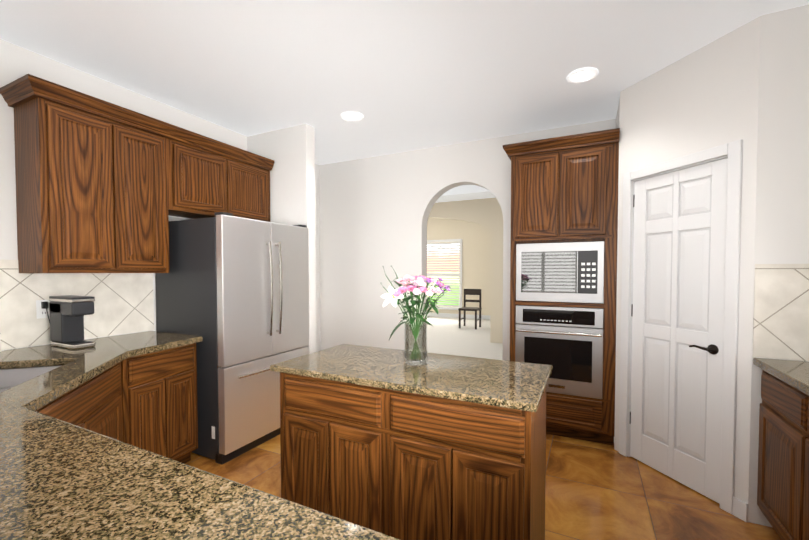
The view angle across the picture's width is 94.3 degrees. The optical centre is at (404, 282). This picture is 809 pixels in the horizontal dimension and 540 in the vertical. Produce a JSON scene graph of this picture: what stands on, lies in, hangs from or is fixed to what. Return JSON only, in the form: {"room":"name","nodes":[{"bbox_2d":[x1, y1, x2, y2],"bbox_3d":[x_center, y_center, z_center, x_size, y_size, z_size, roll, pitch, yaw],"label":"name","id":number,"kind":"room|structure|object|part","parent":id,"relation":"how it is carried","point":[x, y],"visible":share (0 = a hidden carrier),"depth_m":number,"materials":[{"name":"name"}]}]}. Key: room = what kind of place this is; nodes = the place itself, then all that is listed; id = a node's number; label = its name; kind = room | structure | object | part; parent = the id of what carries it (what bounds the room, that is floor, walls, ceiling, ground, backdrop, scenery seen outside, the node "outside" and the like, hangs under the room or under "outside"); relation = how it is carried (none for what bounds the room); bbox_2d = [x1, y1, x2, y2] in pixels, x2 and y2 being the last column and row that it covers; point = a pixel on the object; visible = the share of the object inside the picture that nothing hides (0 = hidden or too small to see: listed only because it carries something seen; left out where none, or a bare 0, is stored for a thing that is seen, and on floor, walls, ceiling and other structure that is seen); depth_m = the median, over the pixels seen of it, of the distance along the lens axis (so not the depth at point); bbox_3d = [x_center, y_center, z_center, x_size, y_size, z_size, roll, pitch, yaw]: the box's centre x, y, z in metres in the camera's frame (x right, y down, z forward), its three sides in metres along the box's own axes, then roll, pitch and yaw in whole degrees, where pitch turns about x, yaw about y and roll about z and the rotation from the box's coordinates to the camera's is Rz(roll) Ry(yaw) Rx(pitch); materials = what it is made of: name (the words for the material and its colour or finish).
{"room":"kitchen","nodes":[
{"label":"kitchen","id":0,"kind":"room"},
{"bbox_2d":[0,39,320,351],"bbox_3d":[-1.802,-0.091,3.547,0.150,2.740,2.940,1,2,26],"label":"wall","id":1,"kind":"structure","parent":0,"point":[16,61],"depth_m":2.39,"materials":[{"name":"white paint"}]},
{"bbox_2d":[8,78,119,272],"bbox_3d":[-2.113,-0.596,2.348,0.332,1.078,0.360,1,2,26],"label":"upper cabinet","id":2,"kind":"object","parent":1,"relation":"attached to","point":[102,186],"depth_m":2.23,"materials":[{"name":"brown wood"}]},
{"bbox_2d":[116,106,171,272],"bbox_3d":[-1.954,-0.605,2.671,0.332,1.078,0.360,1,2,26],"label":"upper cabinet","id":3,"kind":"object","parent":1,"relation":"attached to","point":[143,142],"depth_m":2.60,"materials":[{"name":"brown wood"}]},
{"bbox_2d":[172,126,231,218],"bbox_3d":[-1.765,-0.851,3.048,0.332,0.608,0.495,1,2,26],"label":"upper cabinet","id":4,"kind":"object","parent":1,"relation":"attached to","point":[201,165],"depth_m":2.97,"materials":[{"name":"brown wood"}]},
{"bbox_2d":[228,146,271,221],"bbox_3d":[-1.547,-0.863,3.492,0.332,0.608,0.495,1,2,26],"label":"upper cabinet","id":5,"kind":"object","parent":1,"relation":"attached to","point":[250,172],"depth_m":3.41,"materials":[{"name":"brown wood"}]},
{"bbox_2d":[248,124,319,353],"bbox_3d":[-1.217,-0.095,3.705,0.760,2.740,0.120,1,2,26],"label":"wall","id":6,"kind":"structure","parent":0,"point":[294,184],"depth_m":3.56,"materials":[{"name":"white paint"}]},
{"bbox_2d":[0,0,808,164],"bbox_3d":[-2.516,-1.448,1.263,8.850,0.100,7.900,1,2,26],"label":"ceiling","id":7,"kind":"structure","parent":0,"point":[404,75],"depth_m":2.36,"materials":[{"name":"white paint"}]},
{"bbox_2d":[340,111,362,120],"bbox_3d":[-0.459,-1.449,3.284,0.200,0.008,0.200,1,2,26],"label":"recessed light","id":8,"kind":"object","parent":7,"relation":"in","point":[351,116],"visible":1,"depth_m":3.28,"materials":[{"name":"white plastic"}]},
{"bbox_2d":[567,67,598,82],"bbox_3d":[1.232,-1.429,2.598,0.200,0.008,0.200,1,2,26],"label":"recessed light","id":9,"kind":"object","parent":7,"relation":"in","point":[581,75],"visible":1,"depth_m":2.60,"materials":[{"name":"white plastic"}]},
{"bbox_2d":[427,316,502,359],"bbox_3d":[0.433,1.196,8.303,9.700,0.103,7.300,1,2,26],"label":"floor","id":10,"kind":"structure","parent":0,"point":[447,335],"depth_m":7.62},
{"bbox_2d":[458,289,481,329],"bbox_3d":[1.611,0.645,9.213,0.460,0.946,0.460,1,2,26],"label":"chair","id":11,"kind":"object","parent":10,"relation":"on","point":[472,292],"visible":1,"depth_m":9.29,"materials":[{"name":"black wood"}]},
{"bbox_2d":[427,198,502,342],"bbox_3d":[0.311,-0.370,8.012,9.700,3.050,0.150,1,2,26],"label":"wall","id":12,"kind":"structure","parent":0,"point":[475,226],"depth_m":7.36,"materials":[{"name":"beige paint"}]},
{"bbox_2d":[427,239,461,309],"bbox_3d":[0.643,-0.241,11.640,2.360,2.110,0.055,1,2,26],"label":"window shutters","id":13,"kind":"object","parent":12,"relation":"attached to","point":[436,243],"visible":0.33,"depth_m":11.30,"materials":[{"name":"white"}]},
{"bbox_2d":[427,312,489,319],"bbox_3d":[1.748,1.008,11.145,9.550,0.120,0.028,1,2,26],"label":"baseboard","id":14,"kind":"structure","parent":12,"relation":"attached to","point":[469,316],"depth_m":11.24,"materials":[{"name":"white wood"}]},
{"bbox_2d":[435,185,495,202],"bbox_3d":[0.367,-1.823,8.084,9.700,0.350,6.900,1,2,26],"label":"ceiling","id":15,"kind":"structure","parent":0,"point":[465,192],"depth_m":6.94,"materials":[{"name":"white paint"}]},
{"bbox_2d":[319,119,615,360],"bbox_3d":[0.988,-0.100,3.897,4.850,2.740,0.150,1,2,26],"label":"wall","id":16,"kind":"structure","parent":0,"point":[375,212],"depth_m":4.39,"materials":[{"name":"white paint"}]},
{"bbox_2d":[185,434,781,539],"bbox_3d":[-2.527,1.392,1.319,8.850,0.100,7.850,1,2,26],"label":"floor","id":17,"kind":"structure","parent":0,"point":[596,491],"depth_m":2.30,"materials":[{"name":"tile"}]},
{"bbox_2d":[36,356,197,463],"bbox_3d":[-1.508,0.893,1.739,0.714,0.874,0.714,1,2,26],"label":"base cabinet","id":18,"kind":"object","parent":17,"relation":"on","point":[147,401],"depth_m":2.30,"materials":[{"name":"brown wood"}]},
{"bbox_2d":[0,331,202,402],"bbox_3d":[-1.652,0.423,2.133,1.354,0.039,1.190,1,2,26],"label":"countertop","id":19,"kind":"structure","parent":18,"relation":"on","point":[78,366],"depth_m":2.02,"materials":[{"name":"stone"}]},
{"bbox_2d":[0,365,61,392],"bbox_3d":[-1.820,0.561,1.594,0.430,0.204,0.830,-1,2,-19],"label":"sink","id":20,"kind":"object","parent":19,"relation":"in","point":[10,378],"depth_m":1.95,"materials":[{"name":"silver metal"}]},
{"bbox_2d":[49,295,94,348],"bbox_3d":[-2.068,0.243,2.335,0.292,0.310,0.117,1,2,26],"label":"coffee maker","id":21,"kind":"object","parent":19,"relation":"on","point":[68,313],"visible":1,"depth_m":2.30,"materials":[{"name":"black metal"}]},
{"bbox_2d":[136,343,196,366],"bbox_3d":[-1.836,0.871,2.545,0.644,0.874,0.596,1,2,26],"label":"drawer","id":22,"kind":"object","parent":18,"relation":"attached to","point":[186,354],"depth_m":2.54,"materials":[{"name":"brown wood"}]},
{"bbox_2d":[0,395,398,539],"bbox_3d":[-0.847,0.464,0.674,4.088,0.039,0.720,1,2,26],"label":"countertop","id":23,"kind":"structure","parent":18,"relation":"on","point":[61,480],"depth_m":0.77,"materials":[{"name":"stone"}]},
{"bbox_2d":[155,212,308,463],"bbox_3d":[-1.398,0.389,3.211,0.844,1.800,0.912,1,2,26],"label":"fridge","id":24,"kind":"object","parent":17,"relation":"on","point":[232,290],"visible":0.83,"depth_m":2.82,"materials":[{"name":"grey metal"}]},
{"bbox_2d":[280,372,545,539],"bbox_3d":[0.031,0.884,1.875,1.212,0.884,0.568,1,2,26],"label":"kitchen island","id":25,"kind":"object","parent":17,"relation":"on","point":[400,465],"visible":0.79,"depth_m":1.57,"materials":[{"name":"brown wood"}]},
{"bbox_2d":[270,344,551,411],"bbox_3d":[0.033,0.426,1.864,1.260,0.030,0.623,1,2,26],"label":"island countertop","id":26,"kind":"structure","parent":25,"relation":"on","point":[509,384],"depth_m":1.71,"materials":[{"name":"stone"}]},
{"bbox_2d":[381,266,450,364],"bbox_3d":[0.062,0.162,1.904,0.314,0.494,0.310,1,2,26],"label":"vase","id":27,"kind":"object","parent":26,"relation":"on","point":[415,351],"visible":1,"depth_m":1.87,"materials":[{"name":"clear glass"}]},
{"bbox_2d":[503,128,619,445],"bbox_3d":[1.351,0.062,3.291,0.860,2.448,0.616,1,2,26],"label":"tall cabinet","id":28,"kind":"object","parent":17,"relation":"on","point":[563,247],"visible":0.94,"depth_m":3.02,"materials":[{"name":"brown wood"}]},
{"bbox_2d":[515,305,603,398],"bbox_3d":[1.244,0.560,3.064,0.666,0.715,0.091,1,2,26],"label":"wall oven","id":29,"kind":"object","parent":28,"relation":"in","point":[569,339],"depth_m":3.04,"materials":[{"name":"silver metal"}]},
{"bbox_2d":[516,241,604,303],"bbox_3d":[1.256,-0.080,3.071,0.666,0.485,0.038,1,2,26],"label":"microwave","id":30,"kind":"object","parent":28,"relation":"in","point":[547,272],"depth_m":3.05,"materials":[{"name":"silver metal"}]},
{"bbox_2d":[753,358,808,539],"bbox_3d":[1.748,0.892,1.042,0.635,0.915,1.928,1,2,26],"label":"base cabinet","id":31,"kind":"object","parent":17,"relation":"on","point":[783,480],"depth_m":1.75,"materials":[{"name":"brown wood"}]},
{"bbox_2d":[614,4,808,526],"bbox_3d":[2.239,-0.062,2.531,1.400,2.740,1.200,1,2,26],"label":"wall","id":32,"kind":"structure","parent":0,"point":[747,83],"depth_m":2.06,"materials":[{"name":"white paint"}]},
{"bbox_2d":[0,260,808,360],"bbox_3d":[-0.167,0.152,1.553,4.549,0.534,2.686,1,2,26],"label":"tile backsplash","id":33,"kind":"structure","parent":32,"relation":"attached to","point":[123,303],"depth_m":2.27,"materials":[{"name":"beige tile"}]},
{"bbox_2d":[36,300,49,318],"bbox_3d":[-2.273,0.170,2.370,0.030,0.115,0.070,1,2,26],"label":"electrical outlet plate","id":34,"kind":"object","parent":33,"relation":"attached to","point":[41,312],"visible":0.77,"depth_m":2.36,"materials":[{"name":"white plastic"}]},
{"bbox_2d":[630,158,727,503],"bbox_3d":[1.784,0.288,2.480,0.460,2.027,0.471,1,2,26],"label":"pantry door","id":35,"kind":"structure","parent":32,"relation":"in","point":[679,258],"depth_m":2.43,"materials":[{"name":"white wood"}]},
{"bbox_3d":[1.759,0.214,2.482,0.411,1.690,0.443,1,2,26],"label":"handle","id":36,"kind":"part","parent":35,"relation":"part of","materials":[{"name":"white wood"}]},
{"bbox_2d":[619,139,742,513],"bbox_3d":[1.798,0.254,2.480,0.117,2.110,0.760,-1,2,-17],"label":"door frame","id":37,"kind":"structure","parent":32,"relation":"attached to","point":[732,151],"depth_m":2.16,"materials":[{"name":"white wood"}]},
{"label":"outside","id":38,"kind":"structure","parent":0,"visible":0},
{"bbox_2d":[427,244,458,304],"bbox_3d":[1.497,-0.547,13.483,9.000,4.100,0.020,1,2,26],"label":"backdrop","id":39,"kind":"structure","parent":38,"point":[444,272],"depth_m":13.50,"materials":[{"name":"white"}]}
]}

